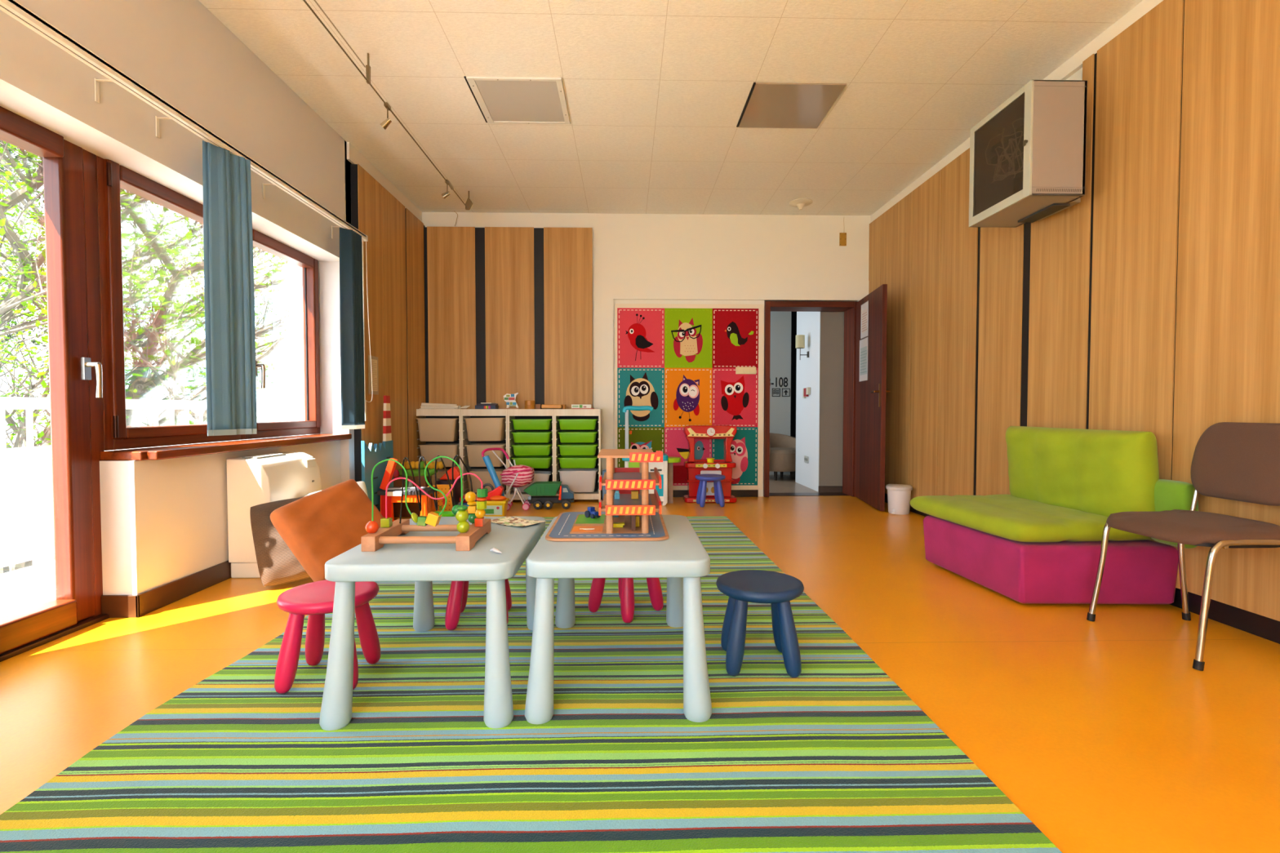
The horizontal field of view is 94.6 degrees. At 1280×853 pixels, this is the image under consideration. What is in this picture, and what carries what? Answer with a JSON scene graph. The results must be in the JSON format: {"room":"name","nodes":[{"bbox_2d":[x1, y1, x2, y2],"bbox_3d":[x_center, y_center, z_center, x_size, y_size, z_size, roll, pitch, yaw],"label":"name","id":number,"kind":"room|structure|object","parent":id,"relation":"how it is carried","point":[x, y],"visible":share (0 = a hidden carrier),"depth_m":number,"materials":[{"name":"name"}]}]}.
{"room":"children's room","nodes":[
{"label":"children's room","id":0,"kind":"room"},
{"bbox_2d":[0,0,355,595],"bbox_3d":[-2.381,-0.606,1.887,0.430,2.960,8.720,0,2,-1],"label":"wall","id":1,"kind":"structure","parent":0,"point":[163,522],"depth_m":2.85,"materials":[{"name":"white paint"}]},
{"bbox_2d":[0,106,104,654],"bbox_3d":[-2.385,-0.196,2.239,0.179,2.120,0.800,0,2,-1],"label":"door","id":2,"kind":"structure","parent":1,"relation":"in","point":[64,174],"depth_m":2.49,"materials":[{"name":"red wood"}]},
{"bbox_2d":[0,613,109,662],"bbox_3d":[-2.415,0.859,2.279,0.120,0.028,0.820,0,2,-1],"label":"trim","id":3,"kind":"structure","parent":1,"relation":"attached to","point":[87,622],"depth_m":2.38,"materials":[{"name":"brown"}]},
{"bbox_2d":[101,560,231,617],"bbox_3d":[-2.339,0.775,3.583,0.161,0.100,1.912,0,2,-1],"label":"baseboard","id":4,"kind":"structure","parent":1,"relation":"attached to","point":[138,606],"depth_m":2.78,"materials":[{"name":"brown"}]},
{"bbox_2d":[96,155,244,450],"bbox_3d":[-2.436,-0.593,3.116,0.119,1.378,0.980,0,2,-1],"label":"window","id":5,"kind":"structure","parent":1,"relation":"in","point":[151,251],"depth_m":2.97,"materials":[{"name":"red wood"}]},
{"bbox_2d":[0,0,372,435],"bbox_3d":[-2.065,-0.647,1.986,0.203,1.464,5.107,0,2,-1],"label":"vertical blind","id":6,"kind":"object","parent":1,"relation":"attached to","point":[228,240],"visible":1,"depth_m":2.94,"materials":[{"name":"teal"}]},
{"bbox_2d":[100,433,351,460],"bbox_3d":[-2.309,0.103,3.583,0.235,0.042,1.915,0,2,-1],"label":"window sill","id":7,"kind":"structure","parent":1,"relation":"attached to","point":[157,453],"depth_m":3.07,"materials":[{"name":"brown wood"}]},
{"bbox_2d":[244,229,320,439],"bbox_3d":[-2.429,-0.621,4.054,0.179,1.378,0.895,0,2,-1],"label":"window","id":8,"kind":"structure","parent":1,"relation":"in","point":[286,278],"depth_m":4.14,"materials":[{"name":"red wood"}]},
{"bbox_2d":[357,164,384,446],"bbox_3d":[-2.179,-0.672,4.809,0.006,2.720,0.435,0,2,-1],"label":"wall panel","id":9,"kind":"object","parent":1,"relation":"attached to","point":[369,189],"visible":0.57,"depth_m":4.81,"materials":[{"name":"brown wood"}]},
{"bbox_2d":[368,355,378,394],"bbox_3d":[-2.168,-0.417,4.804,0.013,0.310,0.170,0,2,-1],"label":"framed notice","id":10,"kind":"object","parent":9,"relation":"attached to","point":[374,388],"visible":0.88,"depth_m":4.79,"materials":[{"name":"beige"}]},
{"bbox_2d":[346,142,422,222],"bbox_3d":[-2.239,-2.122,5.288,0.020,0.130,1.600,0,2,-1],"label":"trim","id":11,"kind":"structure","parent":1,"relation":"attached to","point":[354,156],"depth_m":5.05,"materials":[{"name":"white"}]},
{"bbox_2d":[350,164,426,481],"bbox_3d":[-2.222,-0.686,5.353,0.052,2.715,1.535,0,2,-1],"label":"trim","id":12,"kind":"structure","parent":1,"relation":"attached to","point":[353,167],"depth_m":4.61,"materials":[{"name":"black"}]},
{"bbox_2d":[382,186,408,470],"bbox_3d":[-2.191,-0.686,5.295,0.006,2.720,0.522,0,2,-1],"label":"wall panel","id":13,"kind":"object","parent":1,"relation":"attached to","point":[393,224],"visible":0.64,"depth_m":5.28,"materials":[{"name":"brown wood"}]},
{"bbox_2d":[405,208,426,469],"bbox_3d":[-2.204,-0.702,5.826,0.006,2.720,0.470,0,2,-1],"label":"wall panel","id":14,"kind":"object","parent":1,"relation":"attached to","point":[414,226],"visible":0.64,"depth_m":5.79,"materials":[{"name":"brown wood"}]},
{"bbox_2d":[0,471,1279,852],"bbox_3d":[0.585,0.848,4.843,6.600,0.120,14.400,0,2,-1],"label":"floor","id":15,"kind":"structure","parent":0,"point":[1104,733],"depth_m":2.04,"materials":[{"name":"laminate"}]},
{"bbox_2d":[226,452,320,577],"bbox_3d":[-2.135,0.495,3.486,0.237,0.665,0.540,0,2,-1],"label":"heater","id":16,"kind":"object","parent":15,"relation":"on","point":[253,480],"visible":0.67,"depth_m":3.22,"materials":[{"name":"beige"}]},
{"bbox_2d":[242,453,286,458],"bbox_3d":[-2.162,0.170,3.406,0.080,0.011,0.280,0,2,-1],"label":"grille","id":17,"kind":"object","parent":16,"relation":"attached to","point":[267,455],"depth_m":3.38,"materials":[{"name":"grey"}]},
{"bbox_2d":[249,497,310,586],"bbox_3d":[-1.820,0.599,3.185,0.454,0.434,0.239,-2,2,-42],"label":"cushion","id":18,"kind":"object","parent":15,"relation":"on","point":[277,564],"visible":0.44,"depth_m":3.04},
{"bbox_2d":[270,479,383,582],"bbox_3d":[-1.478,0.505,2.881,0.348,0.461,0.485,1,2,31],"label":"cushion","id":19,"kind":"object","parent":18,"relation":"on","point":[318,527],"visible":0.73,"depth_m":2.77,"materials":[{"name":"orange fabric"}]},
{"bbox_2d":[360,395,394,515],"bbox_3d":[-2.103,0.269,4.746,0.026,1.042,0.550,0,2,-1],"label":"castle","id":20,"kind":"object","parent":15,"relation":"on","point":[371,455],"visible":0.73,"depth_m":4.72,"materials":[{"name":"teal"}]},
{"bbox_2d":[377,487,437,521],"bbox_3d":[-1.874,0.647,4.774,0.400,0.285,0.248,0,2,-1],"label":"workbench","id":21,"kind":"object","parent":15,"relation":"on","point":[393,495],"visible":0.49,"depth_m":4.67,"materials":[{"name":"orange"}]},
{"bbox_2d":[379,457,397,490],"bbox_3d":[-1.994,0.378,4.687,0.126,0.250,0.060,0,2,-1],"label":"foam block","id":22,"kind":"object","parent":21,"relation":"on","point":[391,465],"visible":0.76,"depth_m":4.66,"materials":[{"name":"orange"}]},
{"bbox_2d":[377,487,437,495],"bbox_3d":[-1.875,0.522,4.774,0.400,0.035,0.240,0,2,-1],"label":"countertop","id":23,"kind":"structure","parent":21,"relation":"on","point":[428,490],"depth_m":4.66,"materials":[{"name":"grey"}]},
{"bbox_2d":[393,475,431,517],"bbox_3d":[-1.994,0.601,5.154,0.300,0.355,0.160,0,2,-1],"label":"carton","id":24,"kind":"object","parent":15,"relation":"on","point":[413,507],"visible":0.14,"depth_m":5.07,"materials":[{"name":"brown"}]},
{"bbox_2d":[398,461,444,476],"bbox_3d":[-1.891,0.372,5.103,0.389,0.147,0.084,0,2,-1],"label":"plush caterpillar","id":25,"kind":"object","parent":24,"relation":"on","point":[431,467],"visible":0.69,"depth_m":5.08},
{"bbox_2d":[416,408,461,484],"bbox_3d":[-1.997,0.290,5.940,0.457,0.930,0.350,0,2,-1],"label":"storage unit","id":26,"kind":"object","parent":15,"relation":"on","point":[441,428],"visible":0.48,"depth_m":5.82,"materials":[{"name":"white wood"}]},
{"bbox_2d":[418,402,461,408],"bbox_3d":[-2.034,-0.208,5.953,0.420,0.065,0.127,0,2,-1],"label":"paper stack","id":27,"kind":"object","parent":26,"relation":"on","point":[424,406],"visible":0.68,"depth_m":5.95,"materials":[{"name":"beige"}]},
{"bbox_2d":[427,484,453,511],"bbox_3d":[-1.674,0.639,4.967,0.190,0.290,0.110,0,2,-1],"label":"tool rack","id":28,"kind":"object","parent":15,"relation":"on","point":[445,489],"visible":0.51,"depth_m":5.00,"materials":[{"name":"orange"}]},
{"bbox_2d":[436,478,462,505],"bbox_3d":[-1.712,0.624,5.301,0.240,0.300,0.240,0,2,-1],"label":"bucket","id":29,"kind":"object","parent":15,"relation":"on","point":[457,487],"visible":0.23,"depth_m":5.24,"materials":[{"name":"plastic"}]},
{"bbox_2d":[439,466,460,479],"bbox_3d":[-1.690,0.416,5.276,0.181,0.114,0.100,0,2,-1],"label":"wedge","id":30,"kind":"object","parent":29,"relation":"on","point":[456,472],"visible":0.67,"depth_m":5.23,"materials":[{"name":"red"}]},
{"bbox_2d":[461,408,508,497],"bbox_3d":[-1.539,0.290,5.949,0.457,0.930,0.353,0,2,-1],"label":"storage unit","id":31,"kind":"object","parent":15,"relation":"on","point":[482,429],"visible":0.68,"depth_m":5.83,"materials":[{"name":"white wood"}]},
{"bbox_2d":[484,497,509,516],"bbox_3d":[-1.278,0.708,5.154,0.250,0.140,0.170,0,2,-1],"label":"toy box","id":32,"kind":"object","parent":15,"relation":"on","point":[494,508],"visible":0.6,"depth_m":5.08,"materials":[{"name":"yellow"}]},
{"bbox_2d":[482,455,504,496],"bbox_3d":[-1.307,0.469,5.281,0.227,0.418,0.060,1,2,22],"label":"bat","id":33,"kind":"object","parent":32,"relation":"in","point":[486,459],"visible":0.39,"depth_m":5.26,"materials":[{"name":"blue"}]},
{"bbox_2d":[486,485,503,500],"bbox_3d":[-1.283,0.581,5.150,0.183,0.126,0.080,0,2,-1],"label":"shovel","id":34,"kind":"object","parent":32,"relation":"in","point":[498,491],"visible":0.48,"depth_m":5.11,"materials":[{"name":"red"}]},
{"bbox_2d":[481,447,533,510],"bbox_3d":[-1.228,0.483,5.511,0.454,0.569,0.225,0,2,-1],"label":"stroller","id":35,"kind":"object","parent":15,"relation":"on","point":[518,476],"visible":0.95,"depth_m":5.43,"materials":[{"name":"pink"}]},
{"bbox_2d":[0,516,1062,852],"bbox_3d":[-0.335,0.848,2.634,2.355,0.009,4.830,0,2,-1],"label":"carpet","id":36,"kind":"object","parent":15,"relation":"on","point":[835,757],"visible":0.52,"depth_m":1.55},
{"bbox_2d":[274,579,380,693],"bbox_3d":[-1.058,0.708,2.017,0.310,0.301,0.310,0,2,-4],"label":"stool","id":37,"kind":"object","parent":36,"relation":"on","point":[313,599],"visible":0.75,"depth_m":1.97,"materials":[{"name":"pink plastic"}]},
{"bbox_2d":[319,516,545,730],"bbox_3d":[-0.662,0.624,2.104,0.560,0.471,0.840,0,2,-1],"label":"table","id":38,"kind":"object","parent":36,"relation":"on","point":[423,564],"visible":0.85,"depth_m":1.73,"materials":[{"name":"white plastic"}]},
{"bbox_2d":[360,454,491,551],"bbox_3d":[-0.707,0.242,2.012,0.374,0.298,0.300,0,2,-1],"label":"bead maze","id":39,"kind":"object","parent":38,"relation":"on","point":[388,531],"visible":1,"depth_m":1.94,"materials":[{"name":"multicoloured wood"}]},
{"bbox_2d":[490,515,546,526],"bbox_3d":[-0.488,0.377,2.331,0.200,0.008,0.130,1,2,34],"label":"leaflet","id":40,"kind":"object","parent":38,"relation":"on","point":[512,521],"visible":0.97,"depth_m":2.33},
{"bbox_2d":[444,578,511,630],"bbox_3d":[-0.696,0.691,2.566,0.310,0.301,0.310,0,2,-8],"label":"stool","id":41,"kind":"object","parent":36,"relation":"on","point":[458,593],"visible":0.24,"depth_m":2.45,"materials":[{"name":"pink plastic"}]},
{"bbox_2d":[524,515,711,724],"bbox_3d":[-0.073,0.623,2.138,0.560,0.471,0.840,0,2,-1],"label":"table","id":42,"kind":"object","parent":36,"relation":"on","point":[682,558],"visible":0.95,"depth_m":1.76,"materials":[{"name":"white plastic"}]},
{"bbox_2d":[545,448,668,542],"bbox_3d":[-0.119,0.232,2.268,0.430,0.302,0.535,0,2,-1],"label":"toy garage","id":43,"kind":"object","parent":42,"relation":"on","point":[568,526],"visible":0.96,"depth_m":2.09,"materials":[{"name":"brown wood"}]},
{"bbox_2d":[588,577,663,622],"bbox_3d":[-0.064,0.688,2.676,0.310,0.301,0.310,1,2,41],"label":"stool","id":44,"kind":"object","parent":36,"relation":"on","point":[625,585],"visible":0.42,"depth_m":2.64,"materials":[{"name":"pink plastic"}]},
{"bbox_2d":[715,569,804,677],"bbox_3d":[0.430,0.704,2.128,0.310,0.301,0.310,0,2,3],"label":"stool","id":45,"kind":"object","parent":36,"relation":"on","point":[744,587],"visible":1,"depth_m":2.03,"materials":[{"name":"blue plastic"}]},
{"bbox_2d":[507,408,554,500],"bbox_3d":[-1.081,0.289,5.969,0.457,0.930,0.337,0,2,-1],"label":"storage unit","id":46,"kind":"object","parent":15,"relation":"on","point":[531,432],"visible":0.75,"depth_m":5.85,"materials":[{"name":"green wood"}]},
{"bbox_2d":[499,392,519,408],"bbox_3d":[-1.307,-0.258,5.925,0.190,0.165,0.080,0,2,-1],"label":"abacus","id":47,"kind":"object","parent":46,"relation":"on","point":[510,401],"visible":0.96,"depth_m":5.91,"materials":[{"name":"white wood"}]},
{"bbox_2d":[523,481,574,509],"bbox_3d":[-0.854,0.646,5.560,0.463,0.240,0.220,0,2,-4],"label":"dump truck","id":48,"kind":"object","parent":15,"relation":"on","point":[537,490],"visible":1,"depth_m":5.48,"materials":[{"name":"green"}]},
{"bbox_2d":[554,408,601,500],"bbox_3d":[-0.624,0.288,5.997,0.457,0.930,0.302,0,2,-1],"label":"storage unit","id":49,"kind":"object","parent":15,"relation":"on","point":[577,432],"visible":0.94,"depth_m":5.86,"materials":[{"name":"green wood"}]},
{"bbox_2d":[622,405,680,506],"bbox_3d":[0.112,0.279,5.755,0.570,0.962,0.240,0,2,-1],"label":"toy kitchen","id":50,"kind":"object","parent":15,"relation":"on","point":[664,468],"visible":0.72,"depth_m":5.67,"materials":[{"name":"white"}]},
{"bbox_2d":[622,453,667,461],"bbox_3d":[0.047,0.298,5.754,0.440,0.055,0.240,0,2,-1],"label":"countertop","id":51,"kind":"structure","parent":50,"relation":"on","point":[664,455],"depth_m":5.64,"materials":[{"name":"teal plastic"}]},
{"bbox_2d":[683,425,737,502],"bbox_3d":[0.703,0.372,5.945,0.524,0.765,0.235,0,2,-1],"label":"toy kitchen","id":52,"kind":"object","parent":15,"relation":"on","point":[694,467],"visible":0.88,"depth_m":5.90,"materials":[{"name":"red"}]},
{"bbox_2d":[684,461,736,467],"bbox_3d":[0.703,0.385,5.957,0.510,0.050,0.210,0,2,-1],"label":"countertop","id":53,"kind":"structure","parent":52,"relation":"on","point":[687,464],"depth_m":5.86,"materials":[{"name":"red"}]},
{"bbox_2d":[695,474,725,507],"bbox_3d":[0.673,0.614,5.658,0.288,0.291,0.288,0,2,-4],"label":"stool","id":54,"kind":"object","parent":15,"relation":"on","point":[717,478],"visible":1,"depth_m":5.57,"materials":[{"name":"blue plastic"}]},
{"bbox_2d":[769,432,795,480],"bbox_3d":[1.852,0.396,7.935,0.798,0.600,0.670,-1,2,-21],"label":"armchair","id":55,"kind":"object","parent":15,"relation":"on","point":[782,447],"visible":0.44,"depth_m":7.65,"materials":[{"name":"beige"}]},
{"bbox_2d":[885,484,912,515],"bbox_3d":[2.304,0.648,5.255,0.220,0.254,0.230,1,2,24],"label":"trash can","id":56,"kind":"object","parent":15,"relation":"on","point":[899,495],"visible":1,"depth_m":5.20,"materials":[{"name":"white"}]},
{"bbox_2d":[909,426,1178,604],"bbox_3d":[2.104,0.416,3.232,0.819,0.814,1.054,0,2,-1],"label":"sofa","id":57,"kind":"object","parent":15,"relation":"on","point":[1040,542],"visible":0.89,"depth_m":2.85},
{"bbox_2d":[909,494,1152,542],"bbox_3d":[2.103,0.488,3.257,0.780,0.118,0.980,0,2,-5],"label":"seat cushion","id":58,"kind":"object","parent":57,"relation":"on","point":[994,518],"depth_m":2.99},
{"bbox_2d":[1005,426,1159,516],"bbox_3d":[2.342,0.236,3.195,0.206,0.454,0.939,-6,2,-3],"label":"cushion","id":59,"kind":"object","parent":57,"relation":"on","point":[1097,473],"depth_m":3.01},
{"bbox_2d":[1151,479,1198,548],"bbox_3d":[2.436,0.396,2.702,0.113,0.299,0.200,0,2,-6],"label":"cushion","id":60,"kind":"object","parent":57,"relation":"on","point":[1169,495],"visible":0.49,"depth_m":2.65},
{"bbox_2d":[1086,422,1279,671],"bbox_3d":[2.220,0.424,2.347,0.509,0.878,0.517,0,2,-1],"label":"chair","id":61,"kind":"object","parent":15,"relation":"on","point":[1237,461],"visible":1,"depth_m":2.32,"materials":[{"name":"brown fabric"}]},
{"bbox_2d":[422,212,871,496],"bbox_3d":[0.050,-0.734,6.228,4.800,2.960,0.112,0,2,-1],"label":"wall","id":62,"kind":"structure","parent":0,"point":[637,258],"depth_m":6.17,"materials":[{"name":"white paint"}]},
{"bbox_2d":[426,226,476,408],"bbox_3d":[-1.938,-0.675,6.096,0.487,2.750,0.006,0,2,-1],"label":"wall panel","id":63,"kind":"object","parent":62,"relation":"attached to","point":[451,251],"visible":0.64,"depth_m":6.08,"materials":[{"name":"brown wood"}]},
{"bbox_2d":[423,226,544,408],"bbox_3d":[-1.366,-0.674,6.132,1.743,2.745,0.037,0,2,-1],"label":"wall trim strips","id":64,"kind":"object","parent":62,"relation":"attached to","point":[479,232],"depth_m":6.10,"materials":[{"name":"black"}]},
{"bbox_2d":[484,226,534,408],"bbox_3d":[-1.343,-0.675,6.111,0.502,2.750,0.006,0,2,-1],"label":"wall panel","id":65,"kind":"object","parent":62,"relation":"attached to","point":[509,302],"visible":0.64,"depth_m":6.09,"materials":[{"name":"brown wood"}]},
{"bbox_2d":[543,226,592,408],"bbox_3d":[-0.742,-0.676,6.125,0.499,2.750,0.006,0,2,-1],"label":"wall panel","id":66,"kind":"object","parent":62,"relation":"attached to","point":[567,251],"visible":0.64,"depth_m":6.11,"materials":[{"name":"brown wood"}]},
{"bbox_2d":[601,489,758,497],"bbox_3d":[0.381,0.709,6.231,1.740,0.075,0.037,0,2,-1],"label":"baseboard","id":67,"kind":"structure","parent":62,"relation":"attached to","point":[676,493],"depth_m":6.25,"materials":[{"name":"black"}]},
{"bbox_2d":[614,303,764,489],"bbox_3d":[0.519,-0.306,6.211,1.565,1.955,0.018,0,2,-1],"label":"mural","id":68,"kind":"object","parent":62,"relation":"attached to","point":[680,361],"visible":0.85,"depth_m":6.20,"materials":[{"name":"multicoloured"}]},
{"bbox_2d":[735,366,755,373],"bbox_3d":[1.109,-0.591,6.203,0.207,0.069,0.014,0,2,-1],"label":"light switch","id":69,"kind":"object","parent":68,"relation":"attached to","point":[739,370],"visible":1,"depth_m":6.20,"materials":[{"name":"beige"}]},
{"bbox_2d":[199,0,1142,215],"bbox_3d":[0.053,-2.147,1.914,5.400,0.120,8.750,0,2,-1],"label":"ceiling","id":70,"kind":"structure","parent":0,"point":[656,92],"depth_m":3.63,"materials":[{"name":"tile"}]},
{"bbox_2d":[302,0,472,209],"bbox_3d":[-1.539,-1.960,2.712,0.094,0.302,5.610,0,2,-1],"label":"track light","id":71,"kind":"object","parent":70,"relation":"attached to","point":[386,122],"visible":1,"depth_m":3.56,"materials":[{"name":"silver metal"}]},
{"bbox_2d":[463,75,569,124],"bbox_3d":[-0.784,-2.139,3.893,0.592,0.014,0.570,0,2,-1],"label":"recessed light","id":72,"kind":"object","parent":70,"relation":"in","point":[500,100],"visible":1,"depth_m":3.85,"materials":[{"name":"white"}]},
{"bbox_2d":[736,82,846,128],"bbox_3d":[0.989,-2.142,3.958,0.580,0.010,0.570,0,2,-1],"label":"recessed light","id":73,"kind":"object","parent":70,"relation":"in","point":[767,104],"visible":1,"depth_m":3.91,"materials":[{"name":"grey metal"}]},
{"bbox_2d":[789,198,813,209],"bbox_3d":[1.580,-2.166,5.798,0.224,0.072,0.224,0,2,-1],"label":"smoke detector","id":74,"kind":"object","parent":70,"relation":"attached to","point":[800,203],"visible":1,"depth_m":5.76,"materials":[{"name":"beige"}]},
{"bbox_2d":[768,311,791,475],"bbox_3d":[1.214,-0.798,8.387,1.830,2.960,0.150,0,2,-1],"label":"wall","id":75,"kind":"structure","parent":0,"point":[780,322],"depth_m":8.33,"materials":[{"name":"grey paint"}]},
{"bbox_2d":[769,377,790,396],"bbox_3d":[1.953,-0.559,8.334,0.331,0.272,0.003,0,2,-1],"label":"wall sign","id":76,"kind":"object","parent":75,"relation":"attached to","point":[781,378],"visible":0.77,"depth_m":8.33,"materials":[{"name":"black"}]},
{"bbox_2d":[790,311,796,437],"bbox_3d":[1.230,-0.840,9.161,5.100,3.000,5.700,0,2,-1],"label":"wall","id":77,"kind":"structure","parent":0,"point":[793,314],"depth_m":11.25,"materials":[{"name":"black"}]},
{"bbox_2d":[795,311,820,492],"bbox_3d":[2.511,-0.758,7.043,1.040,2.960,0.900,0,2,-1],"label":"wall pillar","id":78,"kind":"structure","parent":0,"point":[808,323],"depth_m":6.98,"materials":[{"name":"white paint"}]},
{"bbox_2d":[795,334,808,357],"bbox_3d":[1.915,-0.931,6.973,0.152,0.290,0.104,0,2,-1],"label":"wall lamp","id":79,"kind":"object","parent":78,"relation":"attached to","point":[800,339],"visible":1,"depth_m":6.93,"materials":[{"name":"beige"}]},
{"bbox_2d":[818,311,844,485],"bbox_3d":[2.523,-0.744,6.583,1.040,2.960,0.019,0,2,-1],"label":"wall","id":80,"kind":"structure","parent":0,"point":[832,323],"depth_m":6.58,"materials":[{"name":"grey paint"}]},
{"bbox_2d":[818,485,842,492],"bbox_3d":[2.519,0.700,6.612,1.048,0.070,0.008,0,2,-1],"label":"baseboard","id":81,"kind":"structure","parent":80,"relation":"attached to","point":[821,488],"depth_m":6.60,"materials":[{"name":"brown"}]},
{"bbox_2d":[1066,67,1082,79],"bbox_3d":[2.612,-0.609,2.006,0.120,2.960,8.720,0,2,-1],"label":"wall","id":82,"kind":"structure","parent":0,"point":[1077,75],"depth_m":3.40,"materials":[{"name":"white paint"}]},
{"bbox_2d":[868,214,881,293],"bbox_3d":[2.413,-0.736,6.088,0.006,2.772,0.295,0,2,-1],"label":"wall panel","id":83,"kind":"object","parent":82,"relation":"attached to","point":[875,227],"visible":0.36,"depth_m":6.04,"materials":[{"name":"brown wood"}]},
{"bbox_2d":[880,191,912,493],"bbox_3d":[2.424,-0.722,5.621,0.006,2.772,0.630,0,2,-1],"label":"wall panel","id":84,"kind":"object","parent":82,"relation":"attached to","point":[897,220],"visible":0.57,"depth_m":5.55,"materials":[{"name":"brown wood"}]},
{"bbox_2d":[908,168,942,500],"bbox_3d":[2.437,-0.705,5.058,0.006,2.772,0.483,0,2,-1],"label":"wall panel","id":85,"kind":"object","parent":82,"relation":"attached to","point":[927,197],"visible":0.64,"depth_m":5.04,"materials":[{"name":"brown wood"}]},
{"bbox_2d":[937,147,977,496],"bbox_3d":[2.449,-0.691,4.563,0.006,2.772,0.493,0,2,-1],"label":"wall panel","id":86,"kind":"object","parent":82,"relation":"attached to","point":[959,241],"visible":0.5,"depth_m":4.55,"materials":[{"name":"brown wood"}]},
{"bbox_2d":[975,223,1023,495],"bbox_3d":[2.462,-0.676,4.047,0.006,2.772,0.460,0,2,-1],"label":"wall panel","id":87,"kind":"object","parent":82,"relation":"attached to","point":[1002,248],"visible":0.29,"depth_m":4.05,"materials":[{"name":"brown wood"}]},
{"bbox_2d":[870,0,1163,222],"bbox_3d":[2.538,-2.046,1.952,0.030,0.085,8.500,0,2,-1],"label":"trim","id":88,"kind":"structure","parent":82,"relation":"attached to","point":[1073,64],"depth_m":3.40,"materials":[{"name":"white"}]},
{"bbox_2d":[1026,53,1094,429],"bbox_3d":[2.475,-0.660,3.505,0.006,2.772,0.475,0,2,-1],"label":"wall panel","id":89,"kind":"object","parent":82,"relation":"attached to","point":[1060,242],"visible":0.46,"depth_m":3.46,"materials":[{"name":"brown wood"}]},
{"bbox_2d":[968,79,1087,227],"bbox_3d":[2.253,-1.525,3.389,0.441,0.612,0.556,0,2,-1],"label":"air conditioner","id":90,"kind":"object","parent":89,"relation":"attached to","point":[1028,155],"visible":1,"depth_m":3.18,"materials":[{"name":"grey"}]},
{"bbox_2d":[973,0,1184,495],"bbox_3d":[2.516,-0.633,2.689,0.037,2.768,7.090,0,2,-1],"label":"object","id":91,"kind":"structure","parent":82,"relation":"attached to","point":[1027,226],"depth_m":3.78,"materials":[{"name":"black"}]},
{"bbox_2d":[884,493,1279,644],"bbox_3d":[2.546,0.820,2.037,0.012,0.100,8.500,0,2,-1],"label":"baseboard","id":92,"kind":"structure","parent":82,"relation":"attached to","point":[1261,626],"depth_m":2.51,"materials":[{"name":"black"}]},
{"bbox_2d":[1088,0,1183,545],"bbox_3d":[2.487,-0.645,2.995,0.006,2.772,0.495,0,2,-1],"label":"wall panel","id":93,"kind":"object","parent":82,"relation":"attached to","point":[1139,71],"visible":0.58,"depth_m":2.95,"materials":[{"name":"brown wood"}]},
{"bbox_2d":[1169,0,1279,621],"bbox_3d":[2.500,-0.628,2.441,0.006,2.772,0.595,0,2,-1],"label":"wall panel","id":94,"kind":"object","parent":82,"relation":"attached to","point":[1227,361],"visible":0.67,"depth_m":2.51,"materials":[{"name":"brown wood"}]},
{"bbox_3d":[0.997,-0.739,6.392,4.300,2.960,0.170,0,2,-1],"label":"wall","id":95,"kind":"structure","parent":0,"visible":0},
{"bbox_2d":[763,284,889,511],"bbox_3d":[1.817,-0.269,5.898,0.992,2.070,1.224,0,2,-1],"label":"door","id":96,"kind":"structure","parent":95,"relation":"in","point":[864,402],"depth_m":6.04,"materials":[{"name":"brown wood"}]},
{"bbox_2d":[858,337,867,382],"bbox_3d":[2.225,-0.664,5.879,0.004,0.420,0.300,0,2,6],"label":"paper notice","id":97,"kind":"object","parent":96,"relation":"attached to","point":[863,343],"visible":1,"depth_m":5.87,"materials":[{"name":"white"}]},
{"bbox_2d":[860,300,868,338],"bbox_3d":[2.223,-1.053,5.848,0.004,0.340,0.260,0,2,6],"label":"paper notice","id":98,"kind":"object","parent":96,"relation":"attached to","point":[864,307],"visible":1,"depth_m":5.84,"materials":[{"name":"white"}]},
{"label":"outside","id":99,"kind":"structure","parent":0,"visible":0},
{"bbox_2d":[0,560,55,617],"bbox_3d":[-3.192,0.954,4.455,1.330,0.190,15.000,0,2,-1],"label":"floor","id":100,"kind":"structure","parent":99,"point":[20,589],"depth_m":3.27,"materials":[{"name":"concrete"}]},
{"bbox_2d":[0,396,288,568],"bbox_3d":[-3.707,0.290,4.423,0.060,0.980,13.000,0,2,-1],"label":"balcony railing","id":101,"kind":"object","parent":100,"relation":"on","point":[26,495],"visible":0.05,"depth_m":3.54,"materials":[{"name":"metal"}]},
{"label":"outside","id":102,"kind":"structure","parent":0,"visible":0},
{"bbox_2d":[8,554,54,571],"bbox_3d":[-32.230,4.059,14.358,56.240,0.100,90.000,0,2,-1],"label":"floor","id":103,"kind":"structure","parent":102,"point":[42,560],"depth_m":17.30,"materials":[{"name":"white concrete"}]},
{"bbox_2d":[0,142,48,566],"bbox_3d":[-16.107,-2.962,12.650,9.340,14.122,9.990,0,2,14],"label":"tree","id":104,"kind":"object","parent":103,"relation":"on","point":[20,180],"visible":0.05,"depth_m":13.52,"materials":[{"name":"green plant"}]},
{"bbox_2d":[0,139,51,448],"bbox_3d":[-6.763,-1.121,6.344,8.971,10.782,10.254,1,2,30],"label":"slender tree","id":105,"kind":"object","parent":103,"relation":"on","point":[20,295],"visible":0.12,"depth_m":6.08,"materials":[{"name":"green plant"}]},
{"bbox_2d":[0,145,54,574],"bbox_3d":[-9.928,-1.653,10.457,10.108,11.624,8.228,-1,2,-25],"label":"slender tree","id":106,"kind":"object","parent":103,"relation":"on","point":[42,220],"visible":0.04,"depth_m":9.67,"materials":[{"name":"green plant"}]},
{"bbox_2d":[9,264,50,447],"bbox_3d":[-19.714,-1.942,29.542,15.000,11.000,8.900,0,2,-1],"label":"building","id":107,"kind":"structure","parent":103,"relation":"on","point":[42,353],"depth_m":25.80,"materials":[{"name":"white"}]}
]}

